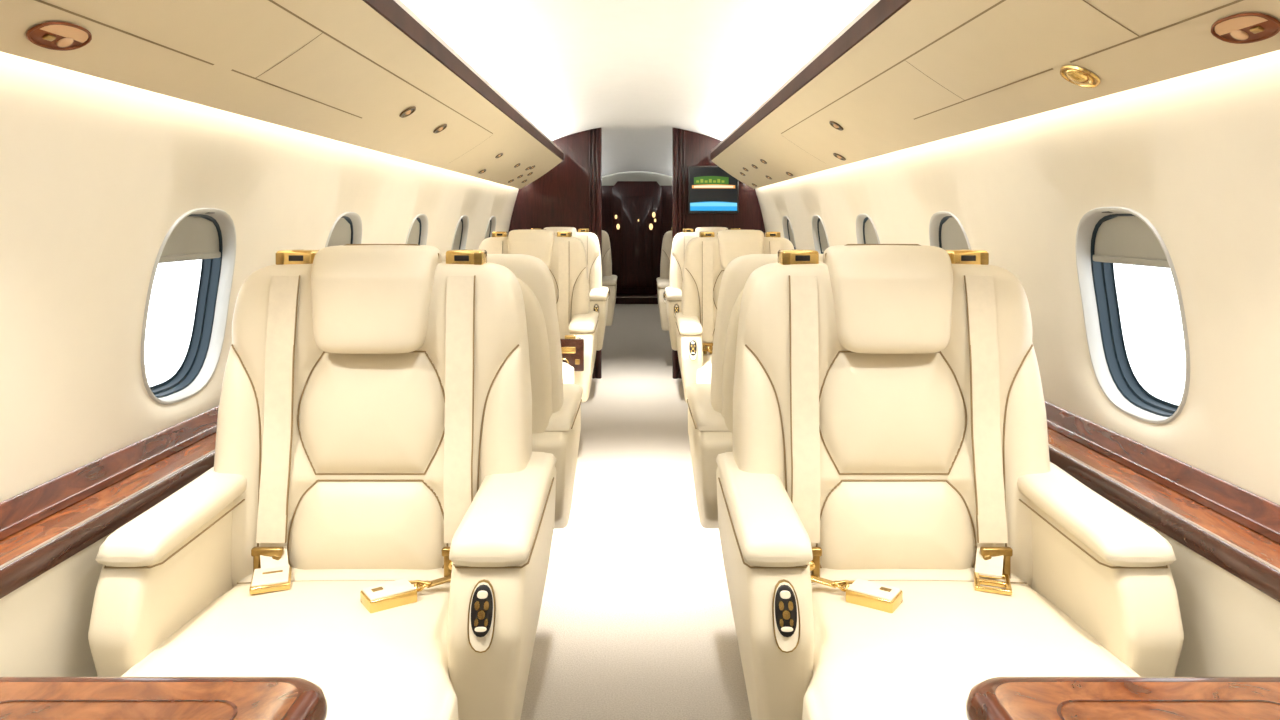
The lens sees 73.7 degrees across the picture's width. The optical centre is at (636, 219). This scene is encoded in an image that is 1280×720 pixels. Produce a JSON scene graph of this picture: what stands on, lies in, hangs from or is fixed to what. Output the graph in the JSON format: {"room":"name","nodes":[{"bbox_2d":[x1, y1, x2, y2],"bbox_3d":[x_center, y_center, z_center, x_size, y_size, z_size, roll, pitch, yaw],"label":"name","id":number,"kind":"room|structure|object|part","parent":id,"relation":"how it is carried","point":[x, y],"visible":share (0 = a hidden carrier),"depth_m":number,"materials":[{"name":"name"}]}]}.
{"room":"aircraft cabin","nodes":[
{"label":"aircraft cabin","id":0,"kind":"room"},
{"bbox_2d":[0,52,518,676],"bbox_3d":[-0.899,0.335,5.500,0.199,1.660,13.600,0,0,0],"label":"wall","id":1,"kind":"structure","parent":0,"point":[96,173],"depth_m":1.50,"materials":[{"name":"beige plastic"}]},
{"bbox_2d":[0,406,218,598],"bbox_3d":[-0.925,0.476,2.480,0.118,0.084,7.540,0,0,0],"label":"ledge","id":2,"kind":"object","parent":1,"relation":"attached to","point":[42,526],"visible":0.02,"depth_m":1.45,"materials":[{"name":"brown wood"}]},
{"bbox_2d":[0,432,215,565],"bbox_3d":[-0.921,0.488,2.480,0.078,0.025,7.540,0,0,0],"label":"shelf","id":3,"kind":"object","parent":2,"relation":"attached to","point":[23,538],"depth_m":1.45,"materials":[{"name":"brown wood"}]},
{"bbox_3d":[-0.964,0.460,2.480,0.040,0.051,7.540,0,0,0],"label":"rail","id":4,"kind":"part","parent":2,"relation":"part of","materials":[{"name":"brown wood"}]},
{"bbox_2d":[0,677,326,719],"bbox_3d":[-0.587,0.550,0.616,0.567,0.188,0.512,0,0,0],"label":"folding table","id":5,"kind":"object","parent":1,"relation":"attached to","point":[21,698],"visible":1,"depth_m":0.82,"materials":[{"name":"brown wood"}]},
{"bbox_2d":[141,208,235,404],"bbox_3d":[-0.998,0.185,1.875,0.122,0.424,0.352,0,0,0],"label":"window","id":6,"kind":"structure","parent":1,"relation":"in","point":[208,235],"depth_m":1.99,"materials":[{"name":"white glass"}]},
{"bbox_2d":[161,216,218,262],"bbox_3d":[-0.986,0.041,1.875,0.025,0.098,0.306,0,0,0],"label":"shade","id":7,"kind":"object","parent":6,"relation":"attached to","point":[195,237],"depth_m":1.90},
{"bbox_3d":[-0.991,0.082,1.875,0.008,0.014,0.300,0,0,0],"label":"shade rail","id":8,"kind":"part","parent":6,"relation":"part of","materials":[{"name":"beige plastic"}]},
{"bbox_2d":[0,0,563,188],"bbox_3d":[-0.681,-0.359,2.402,0.314,0.276,7.395,0,0,0],"label":"overhead panel","id":9,"kind":"object","parent":1,"relation":"attached to","point":[346,71],"visible":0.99,"depth_m":1.77,"materials":[{"name":"beige plastic"}]},
{"bbox_2d":[26,22,91,50],"bbox_3d":[-0.781,-0.248,1.155,0.049,0.030,0.104,0,0,-1],"label":"light","id":10,"kind":"object","parent":9,"relation":"attached to","point":[61,36],"visible":1,"depth_m":1.15,"materials":[{"name":"brown metal"}]},
{"bbox_2d":[42,34,55,40],"bbox_3d":[-0.786,-0.244,1.141,0.009,0.005,0.016,-30,0,0],"label":"rocker switch","id":11,"kind":"object","parent":10,"relation":"attached to","point":[45,37],"depth_m":1.14,"materials":[{"name":"gold metal"}]},
{"bbox_2d":[399,106,415,117],"bbox_3d":[-0.672,-0.316,2.500,0.046,0.032,0.067,0,0,5],"label":"air vent","id":12,"kind":"object","parent":9,"relation":"attached to","point":[408,111],"visible":0.99,"depth_m":2.49,"materials":[{"name":"gold metal"}]},
{"bbox_2d":[433,124,446,133],"bbox_3d":[-0.676,-0.313,2.930,0.046,0.032,0.067,0,0,5],"label":"air vent","id":13,"kind":"object","parent":9,"relation":"attached to","point":[442,127],"visible":0.99,"depth_m":2.92,"materials":[{"name":"gold metal"}]},
{"bbox_2d":[325,212,361,246],"bbox_3d":[-0.998,0.185,2.805,0.122,0.424,0.352,0,0,0],"label":"window","id":14,"kind":"structure","parent":1,"relation":"in","point":[347,228],"depth_m":2.87,"materials":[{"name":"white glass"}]},
{"bbox_2d":[327,218,350,246],"bbox_3d":[-0.994,0.084,2.805,0.039,0.183,0.320,0,0,0],"label":"shade","id":15,"kind":"object","parent":14,"relation":"attached to","point":[341,233],"depth_m":2.84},
{"bbox_2d":[405,214,427,244],"bbox_3d":[-0.998,0.185,3.735,0.122,0.424,0.352,0,0,0],"label":"window","id":16,"kind":"structure","parent":1,"relation":"in","point":[418,231],"depth_m":3.83,"materials":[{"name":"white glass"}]},
{"bbox_2d":[407,219,419,243],"bbox_3d":[-0.994,0.084,3.735,0.039,0.183,0.320,0,0,0],"label":"shade","id":17,"kind":"object","parent":16,"relation":"attached to","point":[413,237],"depth_m":3.79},
{"bbox_2d":[451,215,468,249],"bbox_3d":[-0.998,0.185,4.665,0.122,0.424,0.352,0,0,0],"label":"window","id":18,"kind":"structure","parent":1,"relation":"in","point":[461,232],"depth_m":4.78,"materials":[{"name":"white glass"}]},
{"bbox_2d":[452,220,461,249],"bbox_3d":[-0.994,0.084,4.665,0.039,0.183,0.320,0,0,0],"label":"shade","id":19,"kind":"object","parent":18,"relation":"attached to","point":[457,240],"depth_m":4.74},
{"bbox_2d":[484,216,495,238],"bbox_3d":[-0.998,0.185,5.595,0.122,0.424,0.352,0,0,0],"label":"window","id":20,"kind":"structure","parent":1,"relation":"in","point":[491,226],"depth_m":5.71,"materials":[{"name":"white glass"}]},
{"bbox_2d":[485,222,489,238],"bbox_3d":[-0.994,0.084,5.595,0.039,0.183,0.320,0,0,0],"label":"shade","id":21,"kind":"object","parent":20,"relation":"attached to","point":[487,234],"depth_m":5.67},
{"bbox_2d":[520,304,751,719],"bbox_3d":[0.000,1.185,5.500,1.750,0.040,13.600,0,0,0],"label":"floor","id":22,"kind":"structure","parent":0,"point":[636,620],"depth_m":2.79,"materials":[{"name":"carpet"}]},
{"bbox_2d":[88,244,556,719],"bbox_3d":[-0.499,0.607,1.475,0.667,1.117,0.750,0,0,0],"label":"seat","id":23,"kind":"object","parent":22,"relation":"on","point":[371,524],"visible":0.98,"depth_m":1.60,"materials":[{"name":"beige leather"}]},
{"bbox_3d":[-0.795,0.692,1.565,0.076,0.373,0.569,0,0,0],"label":"arm","id":24,"kind":"part","parent":23,"relation":"part of","materials":[{"name":"beige leather"}]},
{"bbox_2d":[121,567,458,719],"bbox_3d":[-0.513,0.737,1.400,0.524,0.167,0.600,0,0,0],"label":"seat cushion","id":25,"kind":"object","parent":23,"relation":"on","point":[392,659],"depth_m":1.34,"materials":[{"name":"beige leather"}]},
{"bbox_3d":[-0.511,0.405,1.703,0.600,0.640,0.224,0,0,0],"label":"backrest","id":26,"kind":"part","parent":23,"relation":"part of","materials":[{"name":"beige leather"}]},
{"bbox_3d":[-0.340,0.640,1.581,0.020,0.020,0.020,0,0,0],"label":"fitting knob","id":27,"kind":"part","parent":23,"relation":"part of","materials":[{"name":"gold metal"}]},
{"bbox_3d":[-0.234,0.599,1.290,0.039,0.096,0.032,0,0,0],"label":"control panel","id":28,"kind":"part","parent":23,"relation":"part of","materials":[{"name":"black plastic"}]},
{"bbox_3d":[-0.234,0.590,1.288,0.033,0.068,0.027,0,0,0],"label":"button plate","id":29,"kind":"part","parent":23,"relation":"part of","materials":[{"name":"black plastic"}]},
{"bbox_3d":[-0.231,0.692,1.565,0.116,0.373,0.569,0,0,0],"label":"arm","id":30,"kind":"part","parent":23,"relation":"part of","materials":[{"name":"beige leather"}]},
{"bbox_2d":[441,254,582,528],"bbox_3d":[-0.494,0.625,2.395,0.667,1.080,0.750,0,0,0],"label":"seat","id":31,"kind":"object","parent":22,"relation":"on","point":[556,404],"visible":0.1,"depth_m":2.07,"materials":[{"name":"beige leather"}]},
{"bbox_3d":[-0.490,0.405,2.167,0.600,0.640,0.224,0,0,0],"label":"backrest","id":32,"kind":"part","parent":31,"relation":"part of","materials":[{"name":"beige leather"}]},
{"bbox_3d":[-0.218,0.692,2.305,0.100,0.373,0.569,0,0,0],"label":"arm","id":33,"kind":"part","parent":31,"relation":"part of","materials":[{"name":"beige leather"}]},
{"bbox_2d":[478,229,598,401],"bbox_3d":[-0.533,0.607,4.195,0.667,1.117,0.750,0,0,0],"label":"seat","id":34,"kind":"object","parent":22,"relation":"on","point":[564,255],"visible":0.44,"depth_m":4.34,"materials":[{"name":"beige leather"}]},
{"bbox_3d":[-0.545,0.405,4.423,0.600,0.640,0.224,0,0,0],"label":"backrest","id":35,"kind":"part","parent":34,"relation":"part of","materials":[{"name":"beige leather"}]},
{"bbox_2d":[563,362,574,383],"bbox_3d":[-0.547,0.737,4.120,0.524,0.167,0.600,0,0,0],"label":"seat cushion","id":36,"kind":"object","parent":34,"relation":"on","point":[568,367],"depth_m":3.87,"materials":[{"name":"beige leather"}]},
{"bbox_2d":[560,335,583,370],"bbox_3d":[-0.313,0.623,3.986,0.130,0.165,0.044,0,0,0],"label":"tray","id":37,"kind":"object","parent":34,"relation":"on","point":[572,347],"depth_m":3.98,"materials":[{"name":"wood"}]},
{"bbox_3d":[-0.265,0.692,4.285,0.116,0.373,0.569,0,0,0],"label":"arm","id":38,"kind":"part","parent":34,"relation":"part of","materials":[{"name":"beige leather"}]},
{"bbox_2d":[508,128,601,378],"bbox_3d":[-0.623,0.242,6.305,0.721,1.847,0.090,0,0,0],"label":"bulkhead","id":39,"kind":"object","parent":22,"relation":"on","point":[569,194],"visible":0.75,"depth_m":6.29,"materials":[{"name":"brown wood"}]},
{"bbox_2d":[534,227,608,349],"bbox_3d":[-0.533,0.607,5.805,0.667,1.117,0.750,0,0,0],"label":"seat","id":40,"kind":"object","parent":22,"relation":"on","point":[598,295],"visible":0.16,"depth_m":5.96,"materials":[{"name":"beige leather"}]},
{"bbox_3d":[-0.545,0.405,6.033,0.600,0.640,0.224,0,0,0],"label":"backrest","id":41,"kind":"part","parent":40,"relation":"part of","materials":[{"name":"beige leather"}]},
{"bbox_3d":[-0.265,0.692,5.895,0.116,0.373,0.569,0,0,0],"label":"arm","id":42,"kind":"part","parent":40,"relation":"part of","materials":[{"name":"beige leather"}]},
{"bbox_2d":[602,230,616,325],"bbox_3d":[-0.503,0.607,7.125,0.667,1.117,0.750,0,0,0],"label":"seat","id":43,"kind":"object","parent":22,"relation":"on","point":[609,280],"visible":0.02,"depth_m":7.25,"materials":[{"name":"beige leather"}]},
{"bbox_3d":[-0.515,0.405,7.353,0.600,0.640,0.224,0,0,0],"label":"backrest","id":44,"kind":"part","parent":43,"relation":"part of","materials":[{"name":"beige leather"}]},
{"bbox_3d":[-0.235,0.692,7.215,0.116,0.373,0.569,0,0,0],"label":"arm","id":45,"kind":"part","parent":43,"relation":"part of","materials":[{"name":"beige leather"}]},
{"bbox_2d":[602,181,671,303],"bbox_3d":[0.000,0.305,12.046,1.730,1.720,0.508,0,0,0],"label":"door","id":46,"kind":"structure","parent":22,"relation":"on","point":[636,248],"depth_m":12.22,"materials":[{"name":"brown wood"}]},
{"bbox_3d":[0.000,0.335,12.280,1.730,1.660,0.040,0,0,0],"label":"panel","id":47,"kind":"part","parent":46,"relation":"part of","materials":[{"name":"brown wood"}]},
{"bbox_3d":[0.000,0.315,12.213,0.440,1.300,0.015,0,0,0],"label":"door panel","id":48,"kind":"part","parent":46,"relation":"part of","materials":[{"name":"brown wood"}]},
{"bbox_3d":[0.000,0.255,12.240,0.720,1.620,0.040,0,0,0],"label":"door","id":49,"kind":"part","parent":46,"relation":"part of","materials":[{"name":"brown wood"}]},
{"bbox_2d":[656,228,671,330],"bbox_3d":[0.494,0.607,6.825,0.667,1.117,0.750,0,0,0],"label":"seat","id":50,"kind":"object","parent":22,"relation":"on","point":[663,280],"visible":0.08,"depth_m":6.96,"materials":[{"name":"beige leather"}]},
{"bbox_3d":[0.218,0.692,6.915,0.100,0.373,0.569,0,0,0],"label":"arm","id":51,"kind":"part","parent":50,"relation":"part of","materials":[{"name":"beige leather"}]},
{"bbox_3d":[0.490,0.405,7.053,0.600,0.640,0.224,0,0,0],"label":"backrest","id":52,"kind":"part","parent":50,"relation":"part of","materials":[{"name":"beige leather"}]},
{"bbox_2d":[665,227,736,349],"bbox_3d":[0.532,0.607,5.805,0.667,1.117,0.750,0,0,0],"label":"seat","id":53,"kind":"object","parent":22,"relation":"on","point":[673,293],"visible":0.16,"depth_m":5.96,"materials":[{"name":"beige leather"}]},
{"bbox_3d":[0.256,0.692,5.895,0.100,0.373,0.569,0,0,0],"label":"arm","id":54,"kind":"part","parent":53,"relation":"part of","materials":[{"name":"beige leather"}]},
{"bbox_3d":[0.528,0.405,6.033,0.600,0.640,0.224,0,0,0],"label":"backrest","id":55,"kind":"part","parent":53,"relation":"part of","materials":[{"name":"beige leather"}]},
{"bbox_2d":[672,128,765,378],"bbox_3d":[0.623,0.242,6.305,0.721,1.847,0.090,0,0,0],"label":"bulkhead","id":56,"kind":"object","parent":22,"relation":"on","point":[689,148],"visible":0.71,"depth_m":6.29,"materials":[{"name":"brown wood"}]},
{"bbox_2d":[688,166,738,212],"bbox_3d":[0.555,-0.220,6.228,0.365,0.345,0.093,0,0,0],"label":"monitor","id":57,"kind":"object","parent":56,"relation":"attached to","point":[711,189],"visible":0.97,"depth_m":6.18,"materials":[{"name":"black plastic"}]},
{"bbox_2d":[675,229,793,403],"bbox_3d":[0.530,0.607,4.125,0.667,1.117,0.750,0,0,0],"label":"seat","id":58,"kind":"object","parent":22,"relation":"on","point":[707,256],"visible":0.4,"depth_m":4.27,"materials":[{"name":"beige leather"}]},
{"bbox_3d":[0.254,0.692,4.215,0.100,0.373,0.569,0,0,0],"label":"arm","id":59,"kind":"part","parent":58,"relation":"part of","materials":[{"name":"beige leather"}]},
{"bbox_3d":[0.259,0.599,3.940,0.039,0.096,0.032,0,0,0],"label":"control panel","id":60,"kind":"part","parent":58,"relation":"part of","materials":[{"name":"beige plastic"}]},
{"bbox_3d":[0.259,0.590,3.938,0.033,0.068,0.027,0,0,0],"label":"button plate","id":61,"kind":"part","parent":58,"relation":"part of","materials":[{"name":"black plastic"}]},
{"bbox_2d":[696,353,711,383],"bbox_3d":[0.528,0.737,4.050,0.524,0.167,0.600,0,0,0],"label":"seat cushion","id":62,"kind":"object","parent":58,"relation":"on","point":[703,364],"depth_m":3.85,"materials":[{"name":"beige leather"}]},
{"bbox_3d":[0.526,0.405,4.353,0.600,0.640,0.224,0,0,0],"label":"backrest","id":63,"kind":"part","parent":58,"relation":"part of","materials":[{"name":"beige leather"}]},
{"bbox_2d":[686,254,822,528],"bbox_3d":[0.478,0.625,2.395,0.667,1.080,0.750,0,0,0],"label":"seat","id":64,"kind":"object","parent":22,"relation":"on","point":[710,405],"visible":0.1,"depth_m":2.08,"materials":[{"name":"beige leather"}]},
{"bbox_3d":[0.210,0.692,2.305,0.116,0.373,0.569,0,0,0],"label":"arm","id":65,"kind":"part","parent":64,"relation":"part of","materials":[{"name":"beige leather"}]},
{"bbox_3d":[0.490,0.405,2.167,0.600,0.640,0.224,0,0,0],"label":"backrest","id":66,"kind":"part","parent":64,"relation":"part of","materials":[{"name":"beige leather"}]},
{"bbox_2d":[716,244,1183,719],"bbox_3d":[0.496,0.607,1.475,0.667,1.117,0.750,0,0,0],"label":"seat","id":67,"kind":"object","parent":22,"relation":"on","point":[900,533],"visible":0.99,"depth_m":1.60,"materials":[{"name":"beige leather"}]},
{"bbox_3d":[0.220,0.692,1.565,0.100,0.373,0.569,0,0,0],"label":"arm","id":68,"kind":"part","parent":67,"relation":"part of","materials":[{"name":"beige leather"}]},
{"bbox_3d":[0.225,0.590,1.288,0.033,0.068,0.027,0,0,0],"label":"button plate","id":69,"kind":"part","parent":67,"relation":"part of","materials":[{"name":"black plastic"}]},
{"bbox_3d":[0.225,0.599,1.290,0.039,0.096,0.032,0,0,0],"label":"control panel","id":70,"kind":"part","parent":67,"relation":"part of","materials":[{"name":"black plastic"}]},
{"bbox_3d":[0.321,0.640,1.581,0.020,0.020,0.020,0,0,0],"label":"fitting knob","id":71,"kind":"part","parent":67,"relation":"part of","materials":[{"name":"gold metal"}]},
{"bbox_3d":[0.492,0.405,1.703,0.600,0.640,0.224,0,0,0],"label":"backrest","id":72,"kind":"part","parent":67,"relation":"part of","materials":[{"name":"beige leather"}]},
{"bbox_2d":[802,567,1140,719],"bbox_3d":[0.494,0.737,1.400,0.524,0.167,0.600,0,0,0],"label":"seat cushion","id":73,"kind":"object","parent":67,"relation":"on","point":[921,655],"depth_m":1.33,"materials":[{"name":"beige leather"}]},
{"bbox_3d":[0.638,0.651,1.533,0.061,0.008,0.077,0,0,20],"label":"belt frame","id":74,"kind":"part","parent":67,"relation":"part of","materials":[{"name":"gold metal"}]},
{"bbox_3d":[0.784,0.692,1.565,0.092,0.373,0.569,0,0,0],"label":"arm","id":75,"kind":"part","parent":67,"relation":"part of","materials":[{"name":"beige leather"}]},
{"bbox_2d":[401,0,872,175],"bbox_3d":[0.000,-0.595,5.500,1.660,0.216,13.600,0,0,0],"label":"ceiling","id":76,"kind":"structure","parent":0,"point":[636,71],"depth_m":3.42,"materials":[{"name":"white plastic"}]},
{"bbox_2d":[602,171,671,185],"bbox_3d":[0.000,0.215,12.350,2.000,1.900,0.060,0,0,0],"label":"wall","id":77,"kind":"structure","parent":0,"point":[611,179],"depth_m":12.32,"materials":[{"name":"white plastic"}]},
{"bbox_2d":[755,50,1279,676],"bbox_3d":[0.899,0.335,5.500,0.199,1.660,13.600,0,0,0],"label":"wall","id":78,"kind":"structure","parent":0,"point":[1196,154],"depth_m":1.49,"materials":[{"name":"beige plastic"}]},
{"bbox_2d":[782,216,795,248],"bbox_3d":[0.998,0.185,5.420,0.122,0.424,0.352,0,0,0],"label":"window","id":79,"kind":"structure","parent":78,"relation":"in","point":[787,227],"depth_m":5.53,"materials":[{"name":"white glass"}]},
{"bbox_2d":[788,221,794,246],"bbox_3d":[0.994,0.084,5.420,0.039,0.183,0.320,0,0,0],"label":"shade","id":80,"kind":"object","parent":79,"relation":"attached to","point":[791,238],"depth_m":5.50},
{"bbox_2d":[812,215,828,253],"bbox_3d":[0.998,0.185,4.490,0.122,0.424,0.352,0,0,0],"label":"window","id":81,"kind":"structure","parent":78,"relation":"in","point":[821,243],"depth_m":4.61,"materials":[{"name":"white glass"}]},
{"bbox_2d":[819,220,827,251],"bbox_3d":[0.994,0.084,4.490,0.039,0.183,0.320,0,0,0],"label":"shade","id":82,"kind":"object","parent":81,"relation":"attached to","point":[823,239],"depth_m":4.57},
{"bbox_2d":[856,214,879,243],"bbox_3d":[0.998,0.185,3.560,0.122,0.424,0.352,0,0,0],"label":"window","id":83,"kind":"structure","parent":78,"relation":"in","point":[866,233],"depth_m":3.65,"materials":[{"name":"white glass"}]},
{"bbox_2d":[864,218,878,243],"bbox_3d":[0.994,0.084,3.560,0.039,0.183,0.320,0,0,0],"label":"shade","id":84,"kind":"object","parent":83,"relation":"attached to","point":[870,237],"depth_m":3.62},
{"bbox_2d":[929,211,970,249],"bbox_3d":[0.998,0.185,2.630,0.122,0.424,0.352,0,0,0],"label":"window","id":85,"kind":"structure","parent":78,"relation":"in","point":[946,232],"depth_m":2.69,"materials":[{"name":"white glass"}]},
{"bbox_2d":[941,218,968,249],"bbox_3d":[0.994,0.084,2.630,0.039,0.183,0.320,0,0,0],"label":"shade","id":86,"kind":"object","parent":85,"relation":"attached to","point":[952,235],"depth_m":2.67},
{"bbox_2d":[710,0,1279,188],"bbox_3d":[0.681,-0.359,2.402,0.314,0.276,7.395,0,0,0],"label":"overhead panel","id":87,"kind":"object","parent":78,"relation":"attached to","point":[899,75],"visible":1,"depth_m":1.78,"materials":[{"name":"beige plastic"}]},
{"bbox_2d":[829,121,843,130],"bbox_3d":[0.671,-0.317,2.870,0.045,0.032,0.067,0,0,2],"label":"air vent","id":88,"kind":"object","parent":87,"relation":"attached to","point":[835,125],"visible":1,"depth_m":2.86,"materials":[{"name":"gold metal"}]},
{"bbox_2d":[833,153,845,160],"bbox_3d":[0.786,-0.245,3.310,0.048,0.029,0.067,0,0,-8],"label":"air vent","id":89,"kind":"object","parent":87,"relation":"attached to","point":[836,155],"visible":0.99,"depth_m":3.30,"materials":[{"name":"gold metal"}]},
{"bbox_2d":[1060,66,1099,87],"bbox_3d":[0.776,-0.251,1.495,0.061,0.037,0.075,0,0,16],"label":"air gasper","id":90,"kind":"object","parent":87,"relation":"attached to","point":[1075,75],"visible":1,"depth_m":1.48,"materials":[{"name":"gold metal"}]},
{"bbox_2d":[1211,13,1279,43],"bbox_3d":[0.784,-0.247,1.100,0.049,0.030,0.104,0,0,1],"label":"light","id":91,"kind":"object","parent":87,"relation":"attached to","point":[1243,28],"visible":1,"depth_m":1.10,"materials":[{"name":"brown metal"}]},
{"bbox_2d":[1250,26,1263,33],"bbox_3d":[0.789,-0.242,1.086,0.009,0.005,0.016,30,0,0],"label":"rocker switch","id":92,"kind":"object","parent":91,"relation":"attached to","point":[1257,29],"depth_m":1.08,"materials":[{"name":"gold metal"}]},
{"bbox_2d":[966,677,1279,719],"bbox_3d":[0.596,0.550,0.616,0.548,0.188,0.512,0,0,0],"label":"folding table","id":93,"kind":"object","parent":78,"relation":"attached to","point":[997,698],"visible":1,"depth_m":0.82,"materials":[{"name":"brown wood"}]},
{"bbox_2d":[1075,207,1189,424],"bbox_3d":[0.998,0.185,1.700,0.122,0.424,0.352,0,0,0],"label":"window","id":94,"kind":"structure","parent":78,"relation":"in","point":[1105,236],"depth_m":1.80,"materials":[{"name":"white plastic"}]},
{"bbox_2d":[1094,216,1166,267],"bbox_3d":[0.986,0.041,1.700,0.025,0.098,0.306,0,0,0],"label":"shade","id":95,"kind":"object","parent":94,"relation":"attached to","point":[1128,240],"depth_m":1.72,"materials":[{"name":"beige plastic"}]},
{"bbox_3d":[0.991,0.082,1.700,0.008,0.014,0.300,0,0,0],"label":"shade rail","id":96,"kind":"part","parent":94,"relation":"part of","materials":[{"name":"beige plastic"}]},
{"bbox_2d":[1045,401,1279,601],"bbox_3d":[0.925,0.476,2.480,0.118,0.084,7.540,0,0,0],"label":"ledge","id":97,"kind":"object","parent":78,"relation":"attached to","point":[1237,529],"visible":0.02,"depth_m":1.45,"materials":[{"name":"brown wood"}]}
]}

